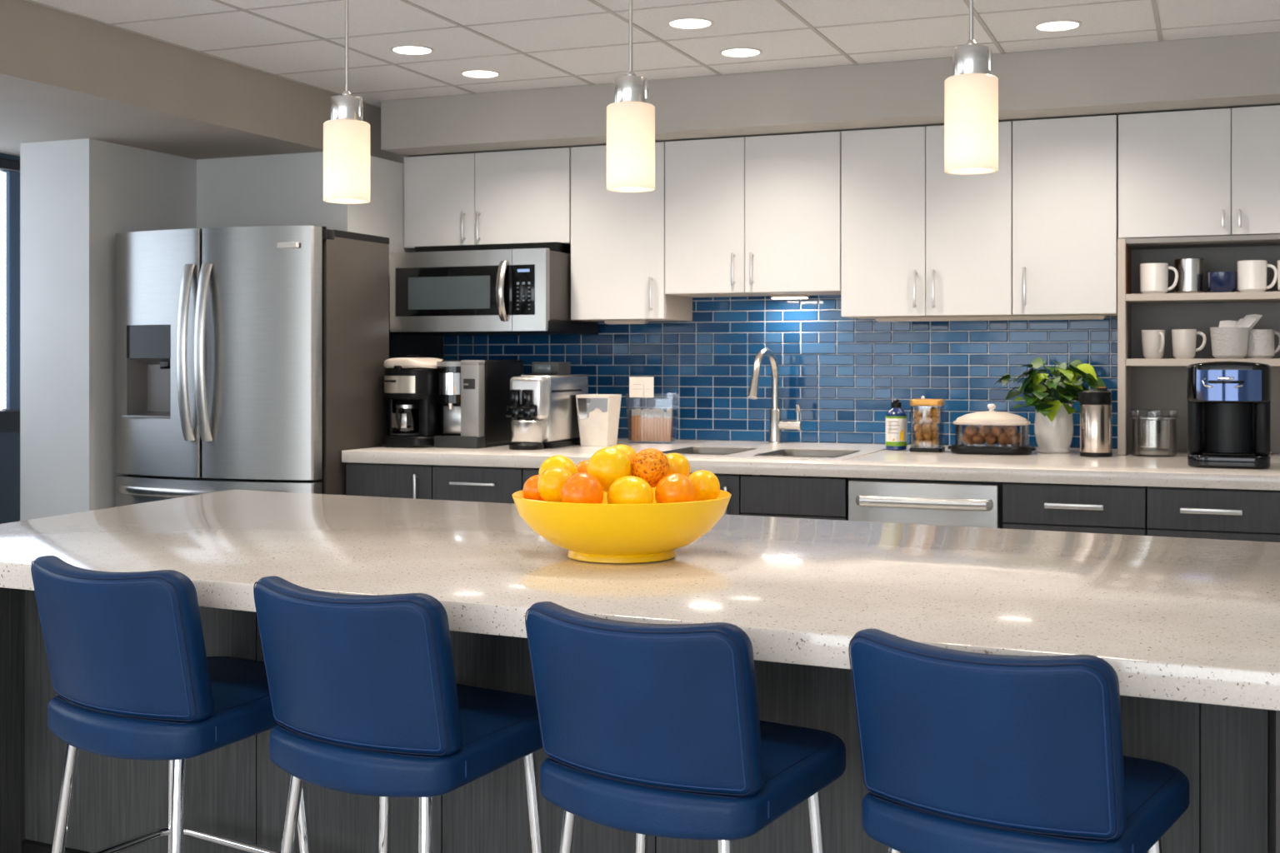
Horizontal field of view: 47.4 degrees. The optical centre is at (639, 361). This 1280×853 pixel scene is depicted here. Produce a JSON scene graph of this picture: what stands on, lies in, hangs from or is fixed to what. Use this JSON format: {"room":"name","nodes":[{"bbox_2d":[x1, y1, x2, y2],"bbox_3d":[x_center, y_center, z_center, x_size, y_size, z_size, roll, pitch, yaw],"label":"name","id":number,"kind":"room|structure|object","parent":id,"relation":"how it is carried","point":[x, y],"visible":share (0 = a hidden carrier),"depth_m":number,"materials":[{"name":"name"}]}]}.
{"room":"office break room","nodes":[
{"label":"office break room","id":0,"kind":"room"},
{"bbox_2d":[0,152,19,524],"bbox_3d":[-4.758,0.134,3.936,0.150,2.403,11.000,0,0,22],"label":"wall","id":1,"kind":"structure","parent":0,"point":[9,442],"depth_m":7.52,"materials":[{"name":"paint"}]},
{"bbox_2d":[0,158,19,432],"bbox_3d":[-3.631,-0.338,6.635,0.070,1.405,2.150,0,0,22],"label":"window","id":2,"kind":"structure","parent":1,"relation":"in","point":[9,169],"depth_m":7.52,"materials":[{"name":"glass"}]},
{"bbox_2d":[0,171,5,409],"bbox_3d":[-3.631,-0.365,6.624,0.006,1.220,1.929,0,0,22],"label":"window pane","id":3,"kind":"object","parent":2,"relation":"attached to","point":[2,174],"depth_m":7.50,"materials":[{"name":"white glass"}]},
{"bbox_2d":[20,138,196,521],"bbox_3d":[-2.562,0.134,7.749,0.427,2.403,1.490,0,0,22],"label":"wall column","id":4,"kind":"structure","parent":0,"point":[76,194],"depth_m":7.07,"materials":[{"name":"paint"}]},
{"bbox_2d":[196,151,414,329],"bbox_3d":[-1.743,0.134,8.061,1.005,2.403,1.095,0,0,22],"label":"wall","id":5,"kind":"structure","parent":0,"point":[279,189],"depth_m":7.58,"materials":[{"name":"paint"}]},
{"bbox_2d":[0,0,408,164],"bbox_3d":[-4.014,-1.268,3.640,1.750,0.401,11.000,0,0,22],"label":"soffit","id":6,"kind":"structure","parent":5,"relation":"attached to","point":[63,76],"depth_m":6.37,"materials":[{"name":"paint"}]},
{"bbox_2d":[380,31,1279,156],"bbox_3d":[1.871,-1.240,6.724,6.690,0.258,0.670,0,0,22],"label":"soffit","id":7,"kind":"structure","parent":5,"relation":"attached to","point":[1237,71],"depth_m":6.74,"materials":[{"name":"paint"}]},
{"bbox_2d":[32,0,1279,107],"bbox_3d":[0.251,-1.419,2.053,7.450,0.100,11.200,0,0,22],"label":"ceiling","id":8,"kind":"structure","parent":0,"point":[325,20],"depth_m":6.01,"materials":[{"name":"tile"}]},
{"bbox_2d":[323,0,369,204],"bbox_3d":[-0.716,-0.879,3.557,0.113,0.979,0.113,0,0,22],"label":"pendant lamp","id":9,"kind":"object","parent":8,"relation":"hanging from","point":[346,136],"visible":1,"depth_m":3.52,"materials":[{"name":"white glass"}]},
{"bbox_2d":[390,45,434,54],"bbox_3d":[-1.000,-1.367,6.391,0.192,0.009,0.192,0,0,22],"label":"recessed light","id":10,"kind":"object","parent":8,"relation":"in","point":[402,49],"visible":1,"depth_m":6.37,"materials":[{"name":"plastic"}]},
{"bbox_2d":[393,46,430,54],"bbox_3d":[-1.000,-1.366,6.391,0.162,0.006,0.162,0,0,22],"label":"diffuser","id":11,"kind":"object","parent":10,"relation":"attached to","point":[402,50],"depth_m":6.39,"materials":[{"name":"plastic"}]},
{"bbox_2d":[460,69,500,78],"bbox_3d":[-0.758,-1.367,6.919,0.192,0.009,0.192,0,0,22],"label":"recessed light","id":12,"kind":"object","parent":8,"relation":"in","point":[478,73],"visible":1,"depth_m":6.90,"materials":[{"name":"plastic"}]},
{"bbox_2d":[463,70,497,77],"bbox_3d":[-0.758,-1.366,6.919,0.162,0.006,0.162,0,0,22],"label":"diffuser","id":13,"kind":"object","parent":12,"relation":"attached to","point":[467,73],"depth_m":6.91,"materials":[{"name":"plastic"}]},
{"bbox_2d":[606,0,654,192],"bbox_3d":[-0.021,-0.879,3.315,0.111,0.979,0.111,0,0,22],"label":"pendant lamp","id":14,"kind":"object","parent":8,"relation":"hanging from","point":[630,119],"visible":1,"depth_m":3.27,"materials":[{"name":"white glass"}]},
{"bbox_2d":[24,0,1279,102],"bbox_3d":[0.089,-1.372,1.579,7.400,0.014,10.200,0,0,22],"label":"grid","id":15,"kind":"structure","parent":8,"relation":"attached to","point":[784,5],"depth_m":6.10,"materials":[{"name":"metal"}]},
{"bbox_2d":[666,17,714,29],"bbox_3d":[0.203,-1.367,5.886,0.192,0.009,0.192,0,0,22],"label":"recessed light","id":16,"kind":"object","parent":8,"relation":"in","point":[680,22],"visible":1,"depth_m":5.87,"materials":[{"name":"white plastic"}]},
{"bbox_2d":[670,19,709,28],"bbox_3d":[0.203,-1.366,5.886,0.162,0.006,0.162,0,0,22],"label":"diffuser","id":17,"kind":"object","parent":16,"relation":"attached to","point":[677,23],"depth_m":5.88,"materials":[{"name":"plastic"}]},
{"bbox_2d":[719,47,762,57],"bbox_3d":[0.445,-1.367,6.441,0.192,0.009,0.192,0,0,22],"label":"recessed light","id":18,"kind":"object","parent":8,"relation":"in","point":[732,52],"visible":1,"depth_m":6.42,"materials":[{"name":"plastic"}]},
{"bbox_2d":[722,49,759,56],"bbox_3d":[0.445,-1.366,6.441,0.162,0.006,0.162,0,0,22],"label":"diffuser","id":19,"kind":"object","parent":18,"relation":"attached to","point":[728,52],"depth_m":6.44,"materials":[{"name":"plastic"}]},
{"bbox_2d":[944,0,998,174],"bbox_3d":[0.681,-0.879,2.994,0.108,0.979,0.108,0,0,22],"label":"pendant lamp","id":20,"kind":"object","parent":8,"relation":"hanging from","point":[971,95],"visible":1,"depth_m":2.95,"materials":[{"name":"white glass"}]},
{"bbox_2d":[1033,20,1082,31],"bbox_3d":[1.700,-1.367,5.928,0.192,0.009,0.192,0,0,22],"label":"recessed light","id":21,"kind":"object","parent":8,"relation":"in","point":[1052,25],"visible":1,"depth_m":5.91,"materials":[{"name":"white plastic"}]},
{"bbox_2d":[1036,21,1078,30],"bbox_3d":[1.700,-1.366,5.928,0.162,0.006,0.162,0,0,22],"label":"diffuser","id":22,"kind":"object","parent":21,"relation":"attached to","point":[1043,26],"depth_m":5.92,"materials":[{"name":"plastic"}]},
{"bbox_3d":[2.296,-0.017,6.981,7.290,2.704,0.120,0,0,22],"label":"wall","id":23,"kind":"structure","parent":0,"visible":0},
{"bbox_2d":[389,330,443,359],"bbox_3d":[-1.294,0.585,7.823,0.006,1.500,0.964,0,0,22],"label":"trim","id":24,"kind":"structure","parent":23,"relation":"attached to","point":[400,345],"depth_m":7.99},
{"bbox_2d":[404,147,570,249],"bbox_3d":[-0.748,-0.858,7.867,0.983,0.494,0.458,0,0,22],"label":"upper cabinet","id":25,"kind":"object","parent":23,"relation":"attached to","point":[522,196],"visible":0.86,"depth_m":7.67,"materials":[{"name":"white laminate"}]},
{"bbox_2d":[390,241,599,335],"bbox_3d":[-0.770,-0.377,7.696,0.898,0.466,0.746,0,0,22],"label":"microwave","id":26,"kind":"object","parent":25,"relation":"attached to","point":[506,288],"visible":0.95,"depth_m":7.42,"materials":[{"name":"metal"}]},
{"bbox_2d":[570,141,692,321],"bbox_3d":[-0.046,-0.659,7.588,0.515,0.892,0.458,0,0,22],"label":"upper cabinet","id":27,"kind":"object","parent":23,"relation":"attached to","point":[617,239],"visible":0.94,"depth_m":7.42,"materials":[{"name":"white laminate"}]},
{"bbox_2d":[605,320,648,324],"bbox_3d":[-0.069,-0.202,7.506,0.223,0.020,0.060,0,0,22],"label":"light","id":28,"kind":"object","parent":27,"relation":"attached to","point":[607,322],"visible":1,"depth_m":7.48,"materials":[{"name":"beige plastic"}]},
{"bbox_2d":[665,131,841,297],"bbox_3d":[0.614,-0.721,7.325,0.898,0.768,0.458,0,0,22],"label":"upper cabinet","id":29,"kind":"object","parent":23,"relation":"attached to","point":[760,216],"visible":1,"depth_m":7.14,"materials":[{"name":"white laminate"}]},
{"bbox_2d":[770,294,809,299],"bbox_3d":[0.757,-0.326,7.361,0.187,0.020,0.060,0,0,22],"label":"light","id":30,"kind":"object","parent":29,"relation":"attached to","point":[792,296],"visible":1,"depth_m":7.34,"materials":[{"name":"plastic"}]},
{"bbox_2d":[443,295,1117,449],"bbox_3d":[0.589,0.023,7.588,3.670,0.794,0.013,0,0,22],"label":"wall tiles","id":31,"kind":"structure","parent":23,"relation":"attached to","point":[844,375],"depth_m":7.47,"materials":[{"name":"tile"}]},
{"bbox_2d":[629,376,654,397],"bbox_3d":[0.012,0.133,7.444,0.128,0.105,0.030,0,0,16],"label":"wall outlet","id":32,"kind":"object","parent":31,"relation":"attached to","point":[639,387],"visible":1,"depth_m":7.43,"materials":[{"name":"grey plastic"}]},
{"bbox_2d":[841,121,1014,319],"bbox_3d":[1.405,-0.659,7.011,0.798,0.892,0.458,0,0,22],"label":"upper cabinet","id":33,"kind":"object","parent":23,"relation":"attached to","point":[919,239],"visible":0.96,"depth_m":6.84,"materials":[{"name":"white laminate"}]},
{"bbox_2d":[875,315,1105,321],"bbox_3d":[1.637,-0.202,6.860,1.056,0.020,0.060,0,0,22],"label":"light","id":34,"kind":"object","parent":33,"relation":"attached to","point":[1056,317],"visible":1,"depth_m":6.83,"materials":[{"name":"beige plastic"}]},
{"bbox_2d":[876,318,1104,321],"bbox_3d":[1.637,-0.195,6.860,1.044,0.005,0.050,0,0,22],"label":"diffuser","id":35,"kind":"object","parent":34,"relation":"attached to","point":[877,319],"depth_m":6.87,"materials":[{"name":"beige plastic"}]},
{"bbox_2d":[1012,115,1118,316],"bbox_3d":[1.991,-0.659,6.778,0.456,0.892,0.458,0,0,22],"label":"upper cabinet","id":36,"kind":"object","parent":23,"relation":"attached to","point":[1065,171],"visible":0.92,"depth_m":6.60,"materials":[{"name":"white laminate"}]},
{"bbox_2d":[1118,105,1279,239],"bbox_3d":[2.649,-0.828,6.516,0.948,0.555,0.458,0,0,22],"label":"upper cabinet","id":37,"kind":"object","parent":23,"relation":"attached to","point":[1208,172],"visible":0.98,"depth_m":6.38,"materials":[{"name":"white laminate"}]},
{"bbox_3d":[-1.027,1.385,2.560,10.200,0.100,11.200,0,0,22],"label":"floor","id":38,"kind":"structure","parent":0,"visible":0},
{"bbox_2d":[30,555,311,852],"bbox_3d":[-0.916,0.859,2.922,0.487,0.952,0.501,0,0,34],"label":"bar stool","id":39,"kind":"object","parent":38,"relation":"on","point":[133,677],"visible":0.91,"depth_m":2.71,"materials":[{"name":"blue leather"}]},
{"bbox_2d":[115,225,389,507],"bbox_3d":[-1.933,0.356,7.093,1.155,1.958,0.815,0,0,22],"label":"refrigerator","id":40,"kind":"object","parent":38,"relation":"on","point":[249,358],"visible":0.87,"depth_m":6.77,"materials":[{"name":"metal"}]},
{"bbox_2d":[345,462,434,499],"bbox_3d":[-0.924,0.906,7.416,0.462,0.858,1.419,0,0,22],"label":"base cabinet","id":41,"kind":"object","parent":38,"relation":"on","point":[381,480],"visible":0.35,"depth_m":6.79,"materials":[{"name":"grey laminate"}]},
{"bbox_2d":[341,439,1279,490],"bbox_3d":[0.901,0.448,6.693,4.390,0.056,1.421,0,0,22],"label":"countertop","id":42,"kind":"structure","parent":41,"relation":"on","point":[1037,467],"depth_m":6.05,"materials":[{"name":"white stone"}]},
{"bbox_2d":[382,355,442,448],"bbox_3d":[-1.106,0.195,7.202,0.260,0.449,0.326,0,0,22],"label":"coffee maker","id":43,"kind":"object","parent":42,"relation":"on","point":[410,384],"visible":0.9,"depth_m":7.08,"materials":[{"name":"black plastic"}]},
{"bbox_2d":[434,360,523,448],"bbox_3d":[-0.801,0.207,7.267,0.251,0.425,0.495,0,0,22],"label":"brewer","id":44,"kind":"object","parent":42,"relation":"on","point":[473,396],"visible":0.94,"depth_m":7.07,"materials":[{"name":"black plastic"}]},
{"bbox_2d":[434,435,484,448],"bbox_3d":[-0.878,0.392,7.072,0.250,0.055,0.075,0,0,22],"label":"drip tray","id":45,"kind":"object","parent":44,"relation":"on","point":[452,442],"depth_m":7.03,"materials":[{"name":"grey plastic"}]},
{"bbox_2d":[505,362,588,449],"bbox_3d":[-0.456,0.212,7.160,0.188,0.415,0.609,0,0,22],"label":"espresso machine","id":46,"kind":"object","parent":42,"relation":"on","point":[542,410],"visible":0.98,"depth_m":6.98,"materials":[{"name":"silver plastic"}]},
{"bbox_2d":[575,394,621,446],"bbox_3d":[-0.205,0.293,7.275,0.176,0.252,0.190,0,0,18],"label":"container","id":47,"kind":"object","parent":42,"relation":"on","point":[597,414],"visible":1,"depth_m":7.20,"materials":[{"name":"beige paper"}]},
{"bbox_2d":[625,393,679,444],"bbox_3d":[0.064,0.292,7.487,0.256,0.255,0.136,0,0,16],"label":"bin","id":48,"kind":"object","parent":42,"relation":"on","point":[628,400],"visible":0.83,"depth_m":7.49,"materials":[{"name":"clear plastic"}]},
{"bbox_2d":[631,409,634,440],"bbox_3d":[-0.035,0.329,7.479,0.015,0.162,0.015,0,0,14],"label":"stick","id":49,"kind":"object","parent":48,"relation":"in","point":[632,410],"visible":1,"depth_m":7.47,"materials":[{"name":"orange wood"}]},
{"bbox_2d":[637,409,640,441],"bbox_3d":[-0.003,0.327,7.470,0.015,0.166,0.015,0,0,13],"label":"stick","id":50,"kind":"object","parent":48,"relation":"in","point":[638,410],"visible":1,"depth_m":7.46,"materials":[{"name":"beige wood"}]},
{"bbox_2d":[644,410,647,441],"bbox_3d":[0.030,0.330,7.461,0.015,0.160,0.015,0,0,11],"label":"stick","id":51,"kind":"object","parent":48,"relation":"in","point":[645,411],"visible":1,"depth_m":7.45,"materials":[{"name":"beige wood"}]},
{"bbox_2d":[654,410,657,441],"bbox_3d":[0.080,0.330,7.447,0.015,0.159,0.015,0,0,15],"label":"stick","id":52,"kind":"object","parent":48,"relation":"in","point":[655,411],"visible":1,"depth_m":7.44,"materials":[{"name":"beige wood"}]},
{"bbox_2d":[660,409,663,441],"bbox_3d":[0.113,0.327,7.438,0.015,0.166,0.015,0,0,18],"label":"stick","id":53,"kind":"object","parent":48,"relation":"in","point":[661,410],"visible":1,"depth_m":7.43,"materials":[{"name":"beige wood"}]},
{"bbox_2d":[636,440,885,494],"bbox_3d":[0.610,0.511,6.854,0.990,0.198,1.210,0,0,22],"label":"sink","id":54,"kind":"object","parent":42,"relation":"in","point":[711,449],"visible":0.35,"depth_m":6.84,"materials":[{"name":"metal"}]},
{"bbox_2d":[661,446,756,475],"bbox_3d":[0.316,0.511,6.745,0.337,0.198,0.522,0,0,22],"label":"basin","id":55,"kind":"object","parent":54,"relation":"in","point":[688,450],"depth_m":6.95,"materials":[{"name":"silver metal"}]},
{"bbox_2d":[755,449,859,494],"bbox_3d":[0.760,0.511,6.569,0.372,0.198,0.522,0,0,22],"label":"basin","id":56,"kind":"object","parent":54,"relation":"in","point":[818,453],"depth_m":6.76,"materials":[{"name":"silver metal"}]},
{"bbox_2d":[747,348,802,444],"bbox_3d":[0.669,0.175,7.224,0.171,0.481,0.344,0,0,26],"label":"faucet","id":57,"kind":"object","parent":42,"relation":"on","point":[776,424],"visible":1,"depth_m":7.34,"materials":[{"name":"silver metal"}]},
{"bbox_2d":[885,398,907,450],"bbox_3d":[1.214,0.298,6.899,0.102,0.242,0.103,0,0,22],"label":"soap bottle","id":58,"kind":"object","parent":42,"relation":"on","point":[896,417],"visible":1,"depth_m":6.86,"materials":[{"name":"blue plastic"}]},
{"bbox_2d":[909,395,944,452],"bbox_3d":[1.339,0.291,6.785,0.150,0.257,0.150,0,0,19],"label":"jar","id":59,"kind":"object","parent":42,"relation":"on","point":[922,402],"visible":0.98,"depth_m":6.73,"materials":[{"name":"clear glass"}]},
{"bbox_2d":[909,446,944,452],"bbox_3d":[1.339,0.410,6.785,0.150,0.018,0.150,0,0,19],"label":"tray","id":60,"kind":"object","parent":42,"relation":"on","point":[919,449],"depth_m":6.72,"materials":[{"name":"black plastic"}]},
{"bbox_2d":[947,404,1036,454],"bbox_3d":[1.603,0.306,6.637,0.390,0.226,0.250,0,0,20],"label":"covered dish","id":61,"kind":"object","parent":42,"relation":"on","point":[992,417],"visible":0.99,"depth_m":6.55,"materials":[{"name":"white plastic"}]},
{"bbox_2d":[964,425,976,435],"bbox_3d":[1.503,0.317,6.621,0.055,0.049,0.055,0,0,24],"label":"walnut","id":62,"kind":"object","parent":61,"relation":"in","point":[969,430],"visible":1,"depth_m":6.60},
{"bbox_2d":[972,433,984,444],"bbox_3d":[1.532,0.353,6.606,0.058,0.055,0.051,0,0,19],"label":"walnut","id":63,"kind":"object","parent":61,"relation":"in","point":[977,439],"visible":1,"depth_m":6.59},
{"bbox_2d":[984,432,996,444],"bbox_3d":[1.584,0.351,6.585,0.052,0.059,0.050,0,0,-5],"label":"walnut","id":64,"kind":"object","parent":61,"relation":"in","point":[989,438],"visible":1,"depth_m":6.57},
{"bbox_2d":[990,425,1003,437],"bbox_3d":[1.612,0.316,6.577,0.051,0.055,0.056,0,0,32],"label":"walnut","id":65,"kind":"object","parent":61,"relation":"in","point":[996,431],"visible":1,"depth_m":6.56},
{"bbox_2d":[947,445,1036,454],"bbox_3d":[1.603,0.401,6.637,0.390,0.036,0.250,0,0,20],"label":"tray","id":66,"kind":"object","parent":42,"relation":"on","point":[957,449],"depth_m":6.53,"materials":[{"name":"black plastic"}]},
{"bbox_2d":[994,357,1106,453],"bbox_3d":[1.883,0.200,6.682,0.514,0.438,0.372,0,0,22],"label":"potted plant","id":67,"kind":"object","parent":42,"relation":"on","point":[1053,424],"visible":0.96,"depth_m":6.63,"materials":[{"name":"green plant"}]},
{"bbox_2d":[1078,387,1112,457],"bbox_3d":[2.010,0.267,6.432,0.143,0.304,0.138,0,0,22],"label":"flask","id":68,"kind":"object","parent":42,"relation":"on","point":[1095,405],"visible":1,"depth_m":6.38,"materials":[{"name":"metal"}]},
{"bbox_2d":[1140,449,1168,454],"bbox_3d":[2.281,0.400,6.463,0.174,0.021,0.174,0,0,22],"label":"sugar","id":69,"kind":"object","parent":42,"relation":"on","point":[1147,452],"visible":0.95,"depth_m":6.42,"materials":[{"name":"food"}]},
{"bbox_2d":[1130,410,1178,457],"bbox_3d":[2.281,0.318,6.463,0.200,0.203,0.200,0,0,22],"label":"glass canister","id":70,"kind":"object","parent":42,"relation":"on","point":[1149,432],"visible":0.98,"depth_m":6.42,"materials":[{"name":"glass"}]},
{"bbox_2d":[1117,234,1279,454],"bbox_3d":[2.654,-0.064,6.527,0.950,0.966,0.432,0,0,22],"label":"open shelf unit","id":71,"kind":"object","parent":42,"relation":"on","point":[1142,383],"visible":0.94,"depth_m":6.70,"materials":[{"name":"brown wood"}]},
{"bbox_2d":[1141,330,1164,359],"bbox_3d":[2.304,-0.075,6.537,0.102,0.128,0.111,0,0,23],"label":"mug","id":72,"kind":"object","parent":71,"relation":"on","point":[1153,341],"visible":1,"depth_m":6.50,"materials":[{"name":"grey ceramic"}]},
{"bbox_2d":[1140,263,1178,294],"bbox_3d":[2.316,-0.369,6.529,0.120,0.137,0.147,0,0,-35],"label":"mug","id":73,"kind":"object","parent":71,"relation":"on","point":[1153,277],"visible":0.87,"depth_m":6.49,"materials":[{"name":"white ceramic"}]},
{"bbox_2d":[1171,329,1206,359],"bbox_3d":[2.434,-0.076,6.482,0.106,0.130,0.133,0,0,-36],"label":"mug","id":74,"kind":"object","parent":71,"relation":"on","point":[1184,341],"visible":1,"depth_m":6.45,"materials":[{"name":"grey ceramic"}]},
{"bbox_2d":[1174,258,1204,293],"bbox_3d":[2.479,-0.381,6.569,0.130,0.160,0.130,0,0,22],"label":"steel tumbler","id":75,"kind":"object","parent":71,"relation":"on","point":[1191,271],"visible":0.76,"depth_m":6.51,"materials":[{"name":"silver metal"}]},
{"bbox_2d":[1206,271,1237,292],"bbox_3d":[2.584,-0.347,6.462,0.128,0.094,0.128,0,0,22],"label":"bowl","id":76,"kind":"object","parent":71,"relation":"on","point":[1217,282],"visible":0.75,"depth_m":6.41,"materials":[{"name":"blue ceramic"}]},
{"bbox_2d":[1210,326,1249,359],"bbox_3d":[2.600,-0.081,6.424,0.162,0.138,0.162,0,0,22],"label":"jar","id":77,"kind":"object","parent":71,"relation":"on","point":[1230,342],"visible":1,"depth_m":6.36,"materials":[{"name":"grey ceramic"}]},
{"bbox_2d":[1218,314,1263,329],"bbox_3d":[2.635,-0.154,6.400,0.196,0.105,0.047,0,0,16],"label":"folded paper","id":78,"kind":"object","parent":77,"relation":"in","point":[1249,321],"visible":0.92,"depth_m":6.39,"materials":[{"name":"white paper"}]},
{"bbox_2d":[1236,260,1277,292],"bbox_3d":[2.693,-0.370,6.379,0.122,0.139,0.149,0,0,-35],"label":"mug","id":79,"kind":"object","parent":71,"relation":"on","point":[1252,274],"visible":0.89,"depth_m":6.34,"materials":[{"name":"white ceramic"}]},
{"bbox_2d":[1245,329,1279,359],"bbox_3d":[2.735,-0.075,6.420,0.124,0.128,0.137,0,0,-29],"label":"mug","id":80,"kind":"object","parent":71,"relation":"on","point":[1261,342],"visible":0.91,"depth_m":6.37,"materials":[{"name":"grey ceramic"}]},
{"bbox_2d":[1186,360,1271,469],"bbox_3d":[2.357,0.209,5.832,0.310,0.420,0.344,0,0,22],"label":"coffee machine","id":81,"kind":"object","parent":42,"relation":"on","point":[1229,402],"visible":1,"depth_m":5.72,"materials":[{"name":"black plastic"}]},
{"bbox_2d":[253,575,544,852],"bbox_3d":[-0.414,0.859,2.645,0.471,0.952,0.485,0,0,34],"label":"bar stool","id":82,"kind":"object","parent":38,"relation":"on","point":[367,699],"visible":0.95,"depth_m":2.45,"materials":[{"name":"blue leather"}]},
{"bbox_2d":[432,465,539,504],"bbox_3d":[-0.494,0.906,7.244,0.457,0.858,1.421,0,0,22],"label":"base cabinet","id":83,"kind":"object","parent":38,"relation":"on","point":[462,483],"visible":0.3,"depth_m":6.62,"materials":[{"name":"grey laminate"}]},
{"bbox_2d":[0,587,1279,852],"bbox_3d":[-0.011,0.904,3.263,3.562,0.861,1.433,0,0,27],"label":"kitchen island","id":84,"kind":"object","parent":38,"relation":"on","point":[1229,757],"visible":0.23,"depth_m":2.95,"materials":[{"name":"grey wood"}]},
{"bbox_2d":[0,490,1279,710],"bbox_3d":[-0.016,0.447,3.263,3.688,0.054,1.556,0,0,26],"label":"island countertop","id":85,"kind":"structure","parent":84,"relation":"on","point":[1178,619],"depth_m":2.84,"materials":[{"name":"stone"}]},
{"bbox_2d":[511,486,731,564],"bbox_3d":[-0.039,0.351,3.121,0.469,0.136,0.469,0,0,22],"label":"fruit bowl","id":86,"kind":"object","parent":85,"relation":"on","point":[604,532],"visible":0.89,"depth_m":2.95,"materials":[{"name":"yellow ceramic"}]},
{"bbox_2d":[522,475,545,501],"bbox_3d":[-0.216,0.278,3.116,0.069,0.069,0.071,0,0,5],"label":"orange","id":87,"kind":"object","parent":86,"relation":"in","point":[530,491],"visible":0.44,"depth_m":3.09,"materials":[{"name":"food"}]},
{"bbox_2d":[537,466,572,502],"bbox_3d":[-0.176,0.261,3.057,0.079,0.079,0.078,0,0,-45],"label":"lemon","id":88,"kind":"object","parent":86,"relation":"in","point":[551,482],"visible":0.69,"depth_m":3.03,"materials":[{"name":"yellow food"}]},
{"bbox_2d":[538,455,578,474],"bbox_3d":[-0.178,0.248,3.177,0.088,0.087,0.087,0,0,45],"label":"lemon","id":89,"kind":"object","parent":86,"relation":"in","point":[559,461],"visible":0.41,"depth_m":3.15,"materials":[{"name":"food"}]},
{"bbox_2d":[560,472,603,504],"bbox_3d":[-0.119,0.275,2.996,0.091,0.091,0.087,0,0,-44],"label":"orange","id":90,"kind":"object","parent":86,"relation":"in","point":[581,487],"visible":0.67,"depth_m":2.96,"materials":[{"name":"orange food"}]},
{"bbox_2d":[575,460,589,473],"bbox_3d":[-0.117,0.256,3.240,0.069,0.072,0.071,0,0,-43],"label":"orange","id":91,"kind":"object","parent":86,"relation":"in","point":[582,467],"visible":0.12,"depth_m":3.22,"materials":[{"name":"food"}]},
{"bbox_2d":[586,446,631,492],"bbox_3d":[-0.065,0.230,3.089,0.094,0.097,0.096,0,0,44],"label":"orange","id":92,"kind":"object","parent":86,"relation":"in","point":[609,464],"visible":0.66,"depth_m":3.05,"materials":[{"name":"food"}]},
{"bbox_2d":[612,444,636,475],"bbox_3d":[-0.044,0.226,3.200,0.085,0.087,0.087,0,0,42],"label":"lemon","id":93,"kind":"object","parent":86,"relation":"in","point":[631,453],"visible":0.24,"depth_m":3.18,"materials":[{"name":"food"}]},
{"bbox_2d":[606,475,653,504],"bbox_3d":[-0.020,0.282,3.020,0.087,0.089,0.106,0,0,-40],"label":"lemon","id":94,"kind":"object","parent":86,"relation":"in","point":[629,489],"visible":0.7,"depth_m":2.98,"materials":[{"name":"yellow food"}]},
{"bbox_2d":[630,448,669,488],"bbox_3d":[0.022,0.228,3.107,0.085,0.085,0.083,0,0,-45],"label":"orange","id":95,"kind":"object","parent":86,"relation":"in","point":[651,465],"visible":0.88,"depth_m":3.08,"materials":[{"name":"orange food"}]},
{"bbox_2d":[655,473,694,503],"bbox_3d":[0.074,0.279,3.050,0.085,0.086,0.086,0,0,45],"label":"orange","id":96,"kind":"object","parent":86,"relation":"in","point":[675,487],"visible":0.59,"depth_m":3.02,"materials":[{"name":"orange food"}]},
{"bbox_2d":[665,453,690,477],"bbox_3d":[0.074,0.240,3.200,0.077,0.076,0.076,0,0,-43],"label":"lemon","id":97,"kind":"object","parent":86,"relation":"in","point":[678,463],"visible":0.49,"depth_m":3.17,"materials":[{"name":"food"}]},
{"bbox_2d":[687,470,719,501],"bbox_3d":[0.133,0.273,3.140,0.077,0.078,0.083,0,0,-44],"label":"lemon","id":98,"kind":"object","parent":86,"relation":"in","point":[706,484],"visible":0.58,"depth_m":3.11,"materials":[{"name":"yellow food"}]},
{"bbox_2d":[522,469,762,514],"bbox_3d":[0.196,0.910,6.971,1.019,0.850,1.419,0,0,22],"label":"base cabinet","id":99,"kind":"object","parent":38,"relation":"on","point":[731,484],"visible":0.16,"depth_m":6.17,"materials":[{"name":"grey laminate"}]},
{"bbox_2d":[525,601,845,852],"bbox_3d":[0.080,0.859,2.361,0.446,0.952,0.458,0,0,35],"label":"bar stool","id":100,"kind":"object","parent":38,"relation":"on","point":[647,729],"visible":1,"depth_m":2.18,"materials":[{"name":"blue leather"}]},
{"bbox_2d":[740,475,848,520],"bbox_3d":[0.890,0.910,6.713,0.454,0.850,1.385,0,0,22],"label":"base cabinet","id":101,"kind":"object","parent":38,"relation":"on","point":[776,497],"visible":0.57,"depth_m":6.07,"materials":[{"name":"grey laminate"}]},
{"bbox_2d":[848,477,1003,528],"bbox_3d":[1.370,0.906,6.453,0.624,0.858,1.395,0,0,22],"label":"dishwasher","id":102,"kind":"object","parent":38,"relation":"on","point":[957,503],"visible":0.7,"depth_m":5.84,"materials":[{"name":"silver metal"}]},
{"bbox_2d":[848,628,1189,852],"bbox_3d":[0.560,0.859,2.125,0.423,0.953,0.467,0,0,37],"label":"bar stool","id":103,"kind":"object","parent":38,"relation":"on","point":[962,752],"visible":1,"depth_m":1.95,"materials":[{"name":"blue leather"}]},
{"bbox_2d":[1002,482,1147,535],"bbox_3d":[1.929,0.906,6.281,0.535,0.858,1.421,0,0,22],"label":"drawer","id":104,"kind":"object","parent":38,"relation":"on","point":[1121,510],"visible":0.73,"depth_m":5.65,"materials":[{"name":"grey laminate"}]},
{"bbox_2d":[1147,486,1279,542],"bbox_3d":[2.431,0.906,6.082,0.535,0.858,1.421,0,0,22],"label":"drawer","id":105,"kind":"object","parent":38,"relation":"on","point":[1203,513],"visible":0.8,"depth_m":5.46,"materials":[{"name":"grey laminate"}]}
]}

